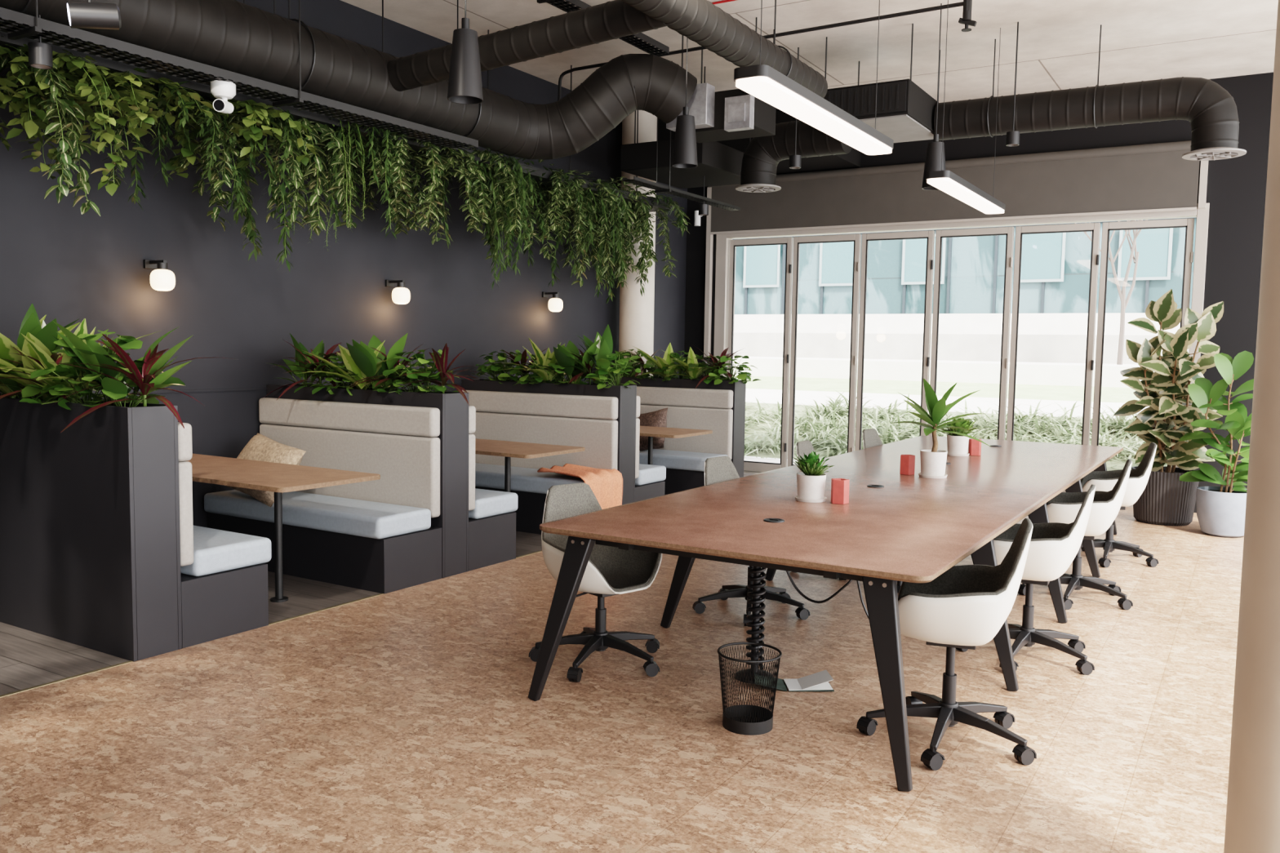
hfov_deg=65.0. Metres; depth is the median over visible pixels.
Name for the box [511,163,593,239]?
trailing vine
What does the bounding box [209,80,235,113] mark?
security camera
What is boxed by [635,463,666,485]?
seat cushion
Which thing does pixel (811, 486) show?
pot
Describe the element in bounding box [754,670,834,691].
outlet box
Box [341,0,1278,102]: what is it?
ceiling
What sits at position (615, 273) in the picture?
trailing vine
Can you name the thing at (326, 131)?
trailing vine
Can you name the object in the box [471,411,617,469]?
cushion
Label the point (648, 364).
bush
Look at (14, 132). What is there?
trailing vine
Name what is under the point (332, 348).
cordyline
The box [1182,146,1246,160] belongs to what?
air diffuser
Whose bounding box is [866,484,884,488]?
cable grommet
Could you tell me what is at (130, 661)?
trim
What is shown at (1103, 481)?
office chair
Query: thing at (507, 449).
table
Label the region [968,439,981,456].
candle holder
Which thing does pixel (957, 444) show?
pot
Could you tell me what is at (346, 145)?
trailing vine
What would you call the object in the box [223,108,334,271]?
trailing vine
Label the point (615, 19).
air duct
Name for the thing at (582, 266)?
trailing vine
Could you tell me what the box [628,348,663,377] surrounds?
cordyline
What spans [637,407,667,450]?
throw pillow
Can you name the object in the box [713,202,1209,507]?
trim
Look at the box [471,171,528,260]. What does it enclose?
trailing vine
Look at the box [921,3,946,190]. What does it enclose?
pendant lamp
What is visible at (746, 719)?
waste bin
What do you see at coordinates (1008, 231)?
door frame
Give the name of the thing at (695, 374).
dracaena
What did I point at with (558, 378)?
bush
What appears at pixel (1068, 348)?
step
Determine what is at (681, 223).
trailing vine
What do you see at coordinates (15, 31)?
cable tray
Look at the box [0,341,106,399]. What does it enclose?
cordyline
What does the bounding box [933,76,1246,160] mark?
air duct
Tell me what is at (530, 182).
trailing vine
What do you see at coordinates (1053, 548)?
office chair
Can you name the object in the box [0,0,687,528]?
wall
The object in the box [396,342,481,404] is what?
cordyline
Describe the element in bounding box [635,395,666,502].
bench
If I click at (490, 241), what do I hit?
trailing vine
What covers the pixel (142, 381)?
cordyline
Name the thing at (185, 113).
trailing vine
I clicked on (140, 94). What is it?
trailing vine
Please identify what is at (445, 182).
trailing vine
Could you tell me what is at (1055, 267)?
office building
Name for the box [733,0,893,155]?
linear pendant light
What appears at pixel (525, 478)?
seat cushion
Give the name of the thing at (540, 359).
dracaena
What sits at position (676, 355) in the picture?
bush
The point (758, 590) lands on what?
spine
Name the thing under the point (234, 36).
air duct
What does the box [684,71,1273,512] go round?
wall
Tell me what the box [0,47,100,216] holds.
trailing vine
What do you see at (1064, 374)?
step
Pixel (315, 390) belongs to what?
bush
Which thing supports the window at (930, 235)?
in the wall at (1236, 188)
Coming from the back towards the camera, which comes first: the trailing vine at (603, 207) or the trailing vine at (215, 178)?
the trailing vine at (603, 207)
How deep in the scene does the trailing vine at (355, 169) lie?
7.03 m
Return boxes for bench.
[177,422,271,648]
[204,397,442,594]
[462,390,617,534]
[468,405,518,571]
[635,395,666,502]
[636,386,733,494]
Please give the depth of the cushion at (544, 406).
8.47 m
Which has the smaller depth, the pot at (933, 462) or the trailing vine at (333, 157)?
the pot at (933, 462)
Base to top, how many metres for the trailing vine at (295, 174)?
0.893 m
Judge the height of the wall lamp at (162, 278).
0.198 m
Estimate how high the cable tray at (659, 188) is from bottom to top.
1.168 m
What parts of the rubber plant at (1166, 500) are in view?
ribbed pot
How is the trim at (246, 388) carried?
attached to the wall at (71, 265)
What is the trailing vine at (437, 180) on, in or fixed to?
in the cable tray at (203, 90)
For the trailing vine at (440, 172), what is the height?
0.736 m
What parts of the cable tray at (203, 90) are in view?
hanger rod, hanger rod, hanger rod, hanger rod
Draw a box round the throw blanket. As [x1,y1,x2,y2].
[537,463,622,509]
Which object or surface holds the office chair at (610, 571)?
on the floor
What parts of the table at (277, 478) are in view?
table leg, foot plate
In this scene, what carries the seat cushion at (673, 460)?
on the bench at (683, 459)
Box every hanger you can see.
[4,0,31,20]
[288,0,315,90]
[457,0,481,137]
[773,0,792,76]
[986,38,995,137]
[1093,24,1102,128]
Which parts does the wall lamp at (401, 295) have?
lamp shade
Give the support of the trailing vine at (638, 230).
in the cable tray at (203, 90)
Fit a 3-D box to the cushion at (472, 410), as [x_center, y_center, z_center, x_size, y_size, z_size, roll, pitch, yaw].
[-1.819,-0.089,7.082,1.679,0.186,0.087,4,5,31]
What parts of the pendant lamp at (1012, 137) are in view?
stem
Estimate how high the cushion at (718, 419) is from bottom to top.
0.512 m
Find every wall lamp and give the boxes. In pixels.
[143,259,175,290]
[385,280,410,304]
[542,291,563,311]
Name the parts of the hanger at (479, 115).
hanger rod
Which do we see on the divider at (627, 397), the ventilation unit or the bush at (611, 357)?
the bush at (611, 357)
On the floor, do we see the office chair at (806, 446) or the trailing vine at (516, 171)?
the office chair at (806, 446)
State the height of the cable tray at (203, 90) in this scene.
1.170 m
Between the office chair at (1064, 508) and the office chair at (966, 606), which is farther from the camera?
the office chair at (1064, 508)
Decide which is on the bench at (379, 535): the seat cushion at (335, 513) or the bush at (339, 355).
the seat cushion at (335, 513)
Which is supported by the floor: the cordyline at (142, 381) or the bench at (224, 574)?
the bench at (224, 574)
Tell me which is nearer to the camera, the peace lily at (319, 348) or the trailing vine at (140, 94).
the trailing vine at (140, 94)
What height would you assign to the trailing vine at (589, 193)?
0.594 m
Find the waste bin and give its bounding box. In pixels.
[717,642,782,735]
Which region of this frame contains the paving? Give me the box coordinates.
[743,457,1132,507]
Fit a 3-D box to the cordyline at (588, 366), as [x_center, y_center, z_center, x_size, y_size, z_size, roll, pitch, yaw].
[-0.361,-0.493,8.455,0.637,0.394,0.607,-1,5,-22]
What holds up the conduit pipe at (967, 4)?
attached to the conduit pipe at (961, 3)
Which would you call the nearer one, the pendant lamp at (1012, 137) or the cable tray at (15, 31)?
the cable tray at (15, 31)
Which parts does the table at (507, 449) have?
table leg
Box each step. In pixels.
[733,312,1180,335]
[733,332,1188,364]
[733,355,1154,387]
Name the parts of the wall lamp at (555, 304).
lamp shade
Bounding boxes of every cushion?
[177,422,192,461]
[178,461,193,566]
[180,525,271,576]
[204,489,431,538]
[258,397,439,437]
[259,423,439,517]
[462,390,617,420]
[468,405,475,433]
[468,433,475,511]
[468,488,518,519]
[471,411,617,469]
[475,462,584,493]
[635,395,639,417]
[635,417,639,478]
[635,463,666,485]
[636,386,733,408]
[639,448,726,471]
[640,404,733,459]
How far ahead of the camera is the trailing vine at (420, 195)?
7.68 m
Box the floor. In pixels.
[0,473,1244,852]
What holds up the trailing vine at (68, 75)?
in the cable tray at (203, 90)
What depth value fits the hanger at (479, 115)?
7.30 m
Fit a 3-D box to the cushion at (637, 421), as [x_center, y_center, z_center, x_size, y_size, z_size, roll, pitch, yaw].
[-0.733,0.140,8.885,1.679,0.512,0.082,4,5,31]
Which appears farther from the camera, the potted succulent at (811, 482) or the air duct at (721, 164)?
the air duct at (721, 164)
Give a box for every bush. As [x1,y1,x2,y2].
[18,349,138,409]
[53,328,185,407]
[293,351,373,394]
[310,353,394,395]
[372,355,450,394]
[391,349,460,392]
[471,353,511,381]
[484,349,528,383]
[497,354,564,386]
[524,353,589,384]
[585,350,640,389]
[615,349,648,378]
[631,355,677,380]
[653,351,699,381]
[681,355,735,383]
[708,355,761,384]
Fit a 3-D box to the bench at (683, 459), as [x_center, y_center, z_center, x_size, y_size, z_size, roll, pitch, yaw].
[0.068,0.156,10.195,1.683,1.100,0.543,4,5,31]
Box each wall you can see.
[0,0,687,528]
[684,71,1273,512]
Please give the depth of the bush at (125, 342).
4.85 m
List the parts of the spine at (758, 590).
floor plate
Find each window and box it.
[727,236,793,472]
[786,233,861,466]
[854,230,934,451]
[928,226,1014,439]
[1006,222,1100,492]
[1091,217,1194,467]
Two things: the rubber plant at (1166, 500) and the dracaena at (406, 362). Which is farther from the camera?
the rubber plant at (1166, 500)
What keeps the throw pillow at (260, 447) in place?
on the bench at (379, 535)
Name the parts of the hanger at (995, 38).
hanger rod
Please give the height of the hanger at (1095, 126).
0.798 m
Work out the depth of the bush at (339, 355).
6.96 m
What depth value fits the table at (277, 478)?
5.80 m
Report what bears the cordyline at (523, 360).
in the divider at (627, 397)
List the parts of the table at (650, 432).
table leg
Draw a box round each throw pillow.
[226,432,306,507]
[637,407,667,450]
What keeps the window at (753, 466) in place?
in the wall at (1236, 188)
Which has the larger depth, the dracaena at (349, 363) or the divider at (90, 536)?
the dracaena at (349, 363)
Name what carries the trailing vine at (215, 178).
in the cable tray at (203, 90)
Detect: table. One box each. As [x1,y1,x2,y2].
[187,453,380,602]
[475,438,585,492]
[528,435,1123,791]
[640,426,712,464]
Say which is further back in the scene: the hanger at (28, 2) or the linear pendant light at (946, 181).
the linear pendant light at (946, 181)
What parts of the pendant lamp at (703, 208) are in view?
stem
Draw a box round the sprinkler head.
[958,10,977,31]
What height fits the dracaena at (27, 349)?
0.437 m
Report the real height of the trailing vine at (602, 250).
1.099 m
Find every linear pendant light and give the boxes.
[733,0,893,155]
[925,0,1005,213]
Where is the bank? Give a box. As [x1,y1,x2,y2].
[733,375,1149,471]
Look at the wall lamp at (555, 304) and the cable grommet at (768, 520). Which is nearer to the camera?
the cable grommet at (768, 520)
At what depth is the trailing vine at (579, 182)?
8.98 m
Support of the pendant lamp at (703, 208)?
hanging from the cable tray at (659, 188)
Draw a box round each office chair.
[528,482,662,682]
[692,455,810,626]
[792,440,846,580]
[856,518,1036,770]
[862,428,882,448]
[955,484,1095,675]
[1017,459,1133,609]
[1080,442,1158,567]
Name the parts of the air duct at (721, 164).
hanger rod, casing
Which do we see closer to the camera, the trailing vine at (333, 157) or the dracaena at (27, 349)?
the dracaena at (27, 349)
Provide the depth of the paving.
13.99 m
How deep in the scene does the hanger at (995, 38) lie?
8.33 m
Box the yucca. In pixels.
[890,378,990,478]
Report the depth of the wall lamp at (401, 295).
8.12 m
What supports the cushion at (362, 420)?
on the bench at (379, 535)
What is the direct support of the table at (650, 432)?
on the floor
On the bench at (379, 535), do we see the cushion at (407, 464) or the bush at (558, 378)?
the cushion at (407, 464)
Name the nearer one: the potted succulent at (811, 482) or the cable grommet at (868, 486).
the potted succulent at (811, 482)
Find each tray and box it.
[0,0,478,149]
[0,0,674,212]
[537,0,669,55]
[622,61,740,210]
[622,176,740,210]
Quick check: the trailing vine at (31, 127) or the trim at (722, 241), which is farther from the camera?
the trim at (722, 241)
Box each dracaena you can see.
[0,315,103,398]
[0,318,157,403]
[0,332,67,399]
[297,340,393,389]
[346,342,428,391]
[499,337,581,382]
[633,342,699,377]
[662,346,731,379]
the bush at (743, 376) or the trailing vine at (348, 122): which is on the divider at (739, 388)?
the bush at (743, 376)
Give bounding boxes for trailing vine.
[0,35,61,145]
[0,44,152,195]
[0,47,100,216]
[0,48,50,137]
[11,60,129,133]
[17,75,158,174]
[40,67,215,137]
[89,68,227,209]
[98,80,240,200]
[126,93,285,178]
[150,97,248,217]
[168,99,319,171]
[191,106,314,249]
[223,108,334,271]
[233,116,358,235]
[291,124,367,240]
[293,112,367,250]
[306,129,400,207]
[315,118,399,239]
[320,115,433,199]
[329,137,449,231]
[346,139,457,210]
[366,131,485,244]
[376,136,494,231]
[387,149,483,235]
[417,137,527,238]
[434,146,506,279]
[470,158,550,260]
[471,150,534,288]
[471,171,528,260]
[473,157,550,244]
[481,159,576,260]
[499,160,586,271]
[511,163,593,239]
[511,180,587,244]
[536,173,620,241]
[538,177,603,239]
[548,179,630,286]
[560,179,635,287]
[560,183,626,288]
[572,173,635,284]
[586,200,653,297]
[589,181,656,273]
[602,185,669,288]
[606,188,684,302]
[613,192,689,279]
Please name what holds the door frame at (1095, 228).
in the wall at (1236, 188)
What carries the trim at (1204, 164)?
attached to the wall at (1236, 188)
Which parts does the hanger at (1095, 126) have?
hanger rod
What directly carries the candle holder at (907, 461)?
on the meeting table at (914, 528)
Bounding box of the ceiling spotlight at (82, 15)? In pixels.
[66,0,121,30]
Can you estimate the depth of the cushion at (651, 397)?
10.16 m
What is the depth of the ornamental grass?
14.73 m
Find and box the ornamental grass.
[744,389,1172,470]
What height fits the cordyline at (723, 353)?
0.461 m
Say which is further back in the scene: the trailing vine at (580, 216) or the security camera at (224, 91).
the trailing vine at (580, 216)
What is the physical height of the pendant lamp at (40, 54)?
1.000 m
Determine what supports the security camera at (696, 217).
attached to the wall at (1236, 188)
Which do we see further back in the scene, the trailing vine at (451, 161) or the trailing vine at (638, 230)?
the trailing vine at (638, 230)
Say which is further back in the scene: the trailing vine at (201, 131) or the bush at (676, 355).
the bush at (676, 355)
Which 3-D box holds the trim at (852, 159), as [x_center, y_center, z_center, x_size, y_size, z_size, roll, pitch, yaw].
[1.189,-3.191,11.222,2.200,0.550,1.300,4,5,31]
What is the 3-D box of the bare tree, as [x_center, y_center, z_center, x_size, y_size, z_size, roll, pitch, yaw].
[11.071,-4.256,22.391,2.637,5.794,3.820,-3,6,-40]
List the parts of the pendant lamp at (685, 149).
lamp shade, cord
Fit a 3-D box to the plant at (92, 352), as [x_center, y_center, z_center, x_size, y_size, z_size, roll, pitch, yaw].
[-2.529,-0.285,4.862,0.578,0.433,0.603,-2,6,-36]
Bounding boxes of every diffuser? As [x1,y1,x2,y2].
[735,75,892,155]
[735,182,781,192]
[926,177,1004,213]
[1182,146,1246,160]
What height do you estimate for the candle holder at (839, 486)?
0.120 m
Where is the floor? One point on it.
(406, 720)
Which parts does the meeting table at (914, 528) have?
leg, leg, under frame, leg, leg, leg, leg, leg, leg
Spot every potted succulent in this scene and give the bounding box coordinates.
[793,450,834,502]
[936,415,978,456]
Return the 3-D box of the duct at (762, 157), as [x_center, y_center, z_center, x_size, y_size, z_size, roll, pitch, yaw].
[1.384,-2.494,9.224,1.082,0.597,0.450,4,5,31]
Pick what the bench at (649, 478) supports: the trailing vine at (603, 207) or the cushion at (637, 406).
the cushion at (637, 406)
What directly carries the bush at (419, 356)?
on the divider at (453, 518)
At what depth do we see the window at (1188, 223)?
9.99 m
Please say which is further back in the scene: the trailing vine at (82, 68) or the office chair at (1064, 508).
the office chair at (1064, 508)
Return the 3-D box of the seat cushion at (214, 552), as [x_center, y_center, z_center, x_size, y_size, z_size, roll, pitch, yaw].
[-2.781,0.623,5.580,1.681,0.133,0.460,4,5,31]
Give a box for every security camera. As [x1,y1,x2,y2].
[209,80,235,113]
[693,210,702,226]
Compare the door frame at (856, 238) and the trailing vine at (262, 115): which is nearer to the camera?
the trailing vine at (262, 115)
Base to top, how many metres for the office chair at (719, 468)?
0.872 m
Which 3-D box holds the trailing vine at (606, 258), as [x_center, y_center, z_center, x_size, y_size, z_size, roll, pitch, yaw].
[-0.367,-1.857,9.792,0.684,1.024,0.639,-2,5,-33]
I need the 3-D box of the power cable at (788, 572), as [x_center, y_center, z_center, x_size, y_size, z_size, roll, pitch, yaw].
[0.942,0.699,4.809,0.615,0.497,0.100,2,5,8]
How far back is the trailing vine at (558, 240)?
9.36 m
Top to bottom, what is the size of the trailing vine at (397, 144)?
0.520 m
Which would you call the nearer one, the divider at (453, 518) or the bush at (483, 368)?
the divider at (453, 518)
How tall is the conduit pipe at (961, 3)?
0.484 m
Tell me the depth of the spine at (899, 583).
6.33 m
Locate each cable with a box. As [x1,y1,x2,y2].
[711,0,736,4]
[786,570,897,618]
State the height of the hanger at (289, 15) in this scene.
1.108 m
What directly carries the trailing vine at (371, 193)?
in the cable tray at (203, 90)
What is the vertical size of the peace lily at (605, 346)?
0.540 m
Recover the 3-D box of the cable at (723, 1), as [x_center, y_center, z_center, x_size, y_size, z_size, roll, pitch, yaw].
[1.959,-3.095,6.727,3.600,0.016,0.016,4,5,31]
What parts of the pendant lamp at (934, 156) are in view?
lamp shade, cord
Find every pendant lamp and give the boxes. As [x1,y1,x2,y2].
[27,14,53,69]
[447,0,483,104]
[671,37,697,168]
[698,175,708,215]
[789,47,801,168]
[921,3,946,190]
[1005,22,1019,146]
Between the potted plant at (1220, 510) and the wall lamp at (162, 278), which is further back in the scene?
the potted plant at (1220, 510)
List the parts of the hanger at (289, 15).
hanger rod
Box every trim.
[0,550,542,697]
[92,377,589,394]
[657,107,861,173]
[703,186,713,357]
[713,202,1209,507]
[1198,160,1208,208]
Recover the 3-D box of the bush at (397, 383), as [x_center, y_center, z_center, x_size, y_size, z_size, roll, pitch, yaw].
[-1.526,-0.328,6.704,0.501,0.281,0.518,2,5,10]
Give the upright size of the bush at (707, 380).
0.302 m
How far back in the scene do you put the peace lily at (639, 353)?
10.66 m
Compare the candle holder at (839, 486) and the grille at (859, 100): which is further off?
the grille at (859, 100)
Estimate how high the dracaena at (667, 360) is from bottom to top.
0.430 m
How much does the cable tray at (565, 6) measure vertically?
0.278 m
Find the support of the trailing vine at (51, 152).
in the cable tray at (203, 90)
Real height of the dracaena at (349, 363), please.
0.394 m
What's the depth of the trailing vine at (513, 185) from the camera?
7.90 m
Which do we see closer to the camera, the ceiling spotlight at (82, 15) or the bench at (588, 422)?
the ceiling spotlight at (82, 15)
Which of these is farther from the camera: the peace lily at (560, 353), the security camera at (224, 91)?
the peace lily at (560, 353)
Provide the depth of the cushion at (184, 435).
4.86 m
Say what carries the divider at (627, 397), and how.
on the floor
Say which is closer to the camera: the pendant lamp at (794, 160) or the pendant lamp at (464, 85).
the pendant lamp at (464, 85)
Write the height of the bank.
0.920 m
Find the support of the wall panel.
attached to the wall at (1236, 188)
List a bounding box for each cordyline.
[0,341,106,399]
[47,333,232,432]
[262,339,353,400]
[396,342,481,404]
[496,347,551,382]
[568,349,622,384]
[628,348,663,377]
[676,345,745,389]
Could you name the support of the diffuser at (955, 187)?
attached to the linear pendant light at (946, 181)
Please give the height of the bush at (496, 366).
0.327 m
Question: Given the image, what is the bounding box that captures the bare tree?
[1074,219,1147,364]
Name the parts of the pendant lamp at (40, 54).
stem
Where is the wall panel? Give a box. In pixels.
[707,140,1199,234]
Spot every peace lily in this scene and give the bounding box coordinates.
[0,303,78,399]
[268,333,324,386]
[329,333,407,390]
[540,338,599,383]
[564,324,643,385]
[613,350,642,377]
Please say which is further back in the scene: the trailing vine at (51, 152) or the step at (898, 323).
the step at (898, 323)
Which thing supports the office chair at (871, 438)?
on the floor
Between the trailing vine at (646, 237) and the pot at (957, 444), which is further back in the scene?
the trailing vine at (646, 237)
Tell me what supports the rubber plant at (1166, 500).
on the floor
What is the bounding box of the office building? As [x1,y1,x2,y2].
[732,217,1196,314]
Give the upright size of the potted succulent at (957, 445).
0.297 m
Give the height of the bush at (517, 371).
0.292 m
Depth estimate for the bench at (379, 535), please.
6.45 m
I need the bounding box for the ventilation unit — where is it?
[666,17,776,142]
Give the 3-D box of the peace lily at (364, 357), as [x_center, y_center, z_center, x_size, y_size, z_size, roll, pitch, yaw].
[-1.815,-0.418,6.769,0.591,0.424,0.566,-1,5,-22]
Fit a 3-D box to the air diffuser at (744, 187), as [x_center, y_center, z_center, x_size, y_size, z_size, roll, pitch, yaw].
[1.108,-2.239,9.420,0.425,0.049,0.425,4,5,31]
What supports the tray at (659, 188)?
on the cable tray at (659, 188)
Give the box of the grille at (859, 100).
[823,80,906,116]
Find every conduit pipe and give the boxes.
[557,1,963,101]
[963,0,972,11]
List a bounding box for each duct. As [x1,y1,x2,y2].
[0,0,697,159]
[386,0,668,91]
[620,66,751,188]
[621,0,827,97]
[735,120,852,192]
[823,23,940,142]
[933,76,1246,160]
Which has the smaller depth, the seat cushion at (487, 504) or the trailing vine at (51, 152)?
the trailing vine at (51, 152)
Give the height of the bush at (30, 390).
0.311 m
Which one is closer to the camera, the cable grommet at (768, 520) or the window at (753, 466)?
the cable grommet at (768, 520)
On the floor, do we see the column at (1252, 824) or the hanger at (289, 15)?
the column at (1252, 824)
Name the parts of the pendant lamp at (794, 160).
stem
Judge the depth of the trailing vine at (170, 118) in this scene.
6.00 m
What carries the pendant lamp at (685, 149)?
hanging from the ceiling
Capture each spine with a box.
[735,566,770,684]
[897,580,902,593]
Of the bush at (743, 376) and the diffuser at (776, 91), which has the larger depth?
the bush at (743, 376)
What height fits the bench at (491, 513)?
1.100 m
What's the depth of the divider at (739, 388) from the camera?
10.12 m
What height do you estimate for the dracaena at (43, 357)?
0.471 m
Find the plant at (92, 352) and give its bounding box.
[52,320,193,407]
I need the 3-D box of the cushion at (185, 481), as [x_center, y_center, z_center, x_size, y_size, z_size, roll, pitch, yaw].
[-2.919,0.382,5.330,1.679,0.512,0.082,4,5,31]
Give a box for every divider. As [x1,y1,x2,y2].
[0,392,182,662]
[266,384,468,577]
[461,378,636,504]
[592,376,746,477]
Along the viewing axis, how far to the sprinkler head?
6.95 m
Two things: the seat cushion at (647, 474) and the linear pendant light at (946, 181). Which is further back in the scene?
the seat cushion at (647, 474)
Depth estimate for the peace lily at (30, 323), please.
5.16 m
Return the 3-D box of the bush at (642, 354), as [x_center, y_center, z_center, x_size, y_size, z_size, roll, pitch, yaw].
[-0.106,-0.651,10.695,0.509,0.350,0.438,0,5,-15]
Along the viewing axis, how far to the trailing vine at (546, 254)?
8.60 m
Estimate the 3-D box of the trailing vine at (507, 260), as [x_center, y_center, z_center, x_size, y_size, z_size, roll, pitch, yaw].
[-0.911,-1.784,8.669,0.794,0.943,0.670,-3,6,-42]
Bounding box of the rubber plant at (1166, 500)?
[1113,288,1223,525]
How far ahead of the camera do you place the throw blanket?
7.95 m
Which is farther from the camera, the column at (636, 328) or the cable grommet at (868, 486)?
the column at (636, 328)
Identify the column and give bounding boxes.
[618,110,657,377]
[1223,0,1279,852]
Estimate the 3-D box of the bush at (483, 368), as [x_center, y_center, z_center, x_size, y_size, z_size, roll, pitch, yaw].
[-1.314,-0.511,8.997,0.426,0.293,0.366,1,4,5]
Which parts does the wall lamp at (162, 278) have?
lamp shade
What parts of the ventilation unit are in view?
hanger rod, hanger rod, casing, hanger rod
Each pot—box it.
[796,472,826,499]
[920,449,947,475]
[946,434,968,454]
[1195,486,1247,537]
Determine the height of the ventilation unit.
0.870 m
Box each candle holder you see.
[831,478,849,504]
[899,454,915,475]
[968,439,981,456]
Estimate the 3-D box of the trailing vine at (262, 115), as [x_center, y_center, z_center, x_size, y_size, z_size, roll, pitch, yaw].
[-2.385,-1.776,6.069,0.834,0.470,0.674,-1,5,-28]
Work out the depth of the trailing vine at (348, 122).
6.62 m
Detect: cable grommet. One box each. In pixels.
[763,518,784,522]
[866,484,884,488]
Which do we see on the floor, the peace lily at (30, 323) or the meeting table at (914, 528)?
the meeting table at (914, 528)
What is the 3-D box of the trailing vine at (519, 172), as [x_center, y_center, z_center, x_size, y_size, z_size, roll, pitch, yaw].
[-1.119,-1.683,8.143,0.556,1.112,0.659,1,4,-2]
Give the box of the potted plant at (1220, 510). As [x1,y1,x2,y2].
[1178,351,1253,537]
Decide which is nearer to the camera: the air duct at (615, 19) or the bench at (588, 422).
the air duct at (615, 19)
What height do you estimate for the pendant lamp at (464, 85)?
1.360 m
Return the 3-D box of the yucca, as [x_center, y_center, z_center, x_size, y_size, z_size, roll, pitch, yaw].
[1.825,0.010,6.119,0.604,0.604,0.520,4,5,31]
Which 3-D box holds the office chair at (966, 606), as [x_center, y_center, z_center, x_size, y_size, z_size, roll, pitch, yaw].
[1.185,0.784,3.864,0.656,0.872,0.652,2,5,18]
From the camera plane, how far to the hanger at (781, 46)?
6.76 m
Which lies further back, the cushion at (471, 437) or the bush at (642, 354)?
the bush at (642, 354)
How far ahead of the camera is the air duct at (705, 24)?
6.01 m

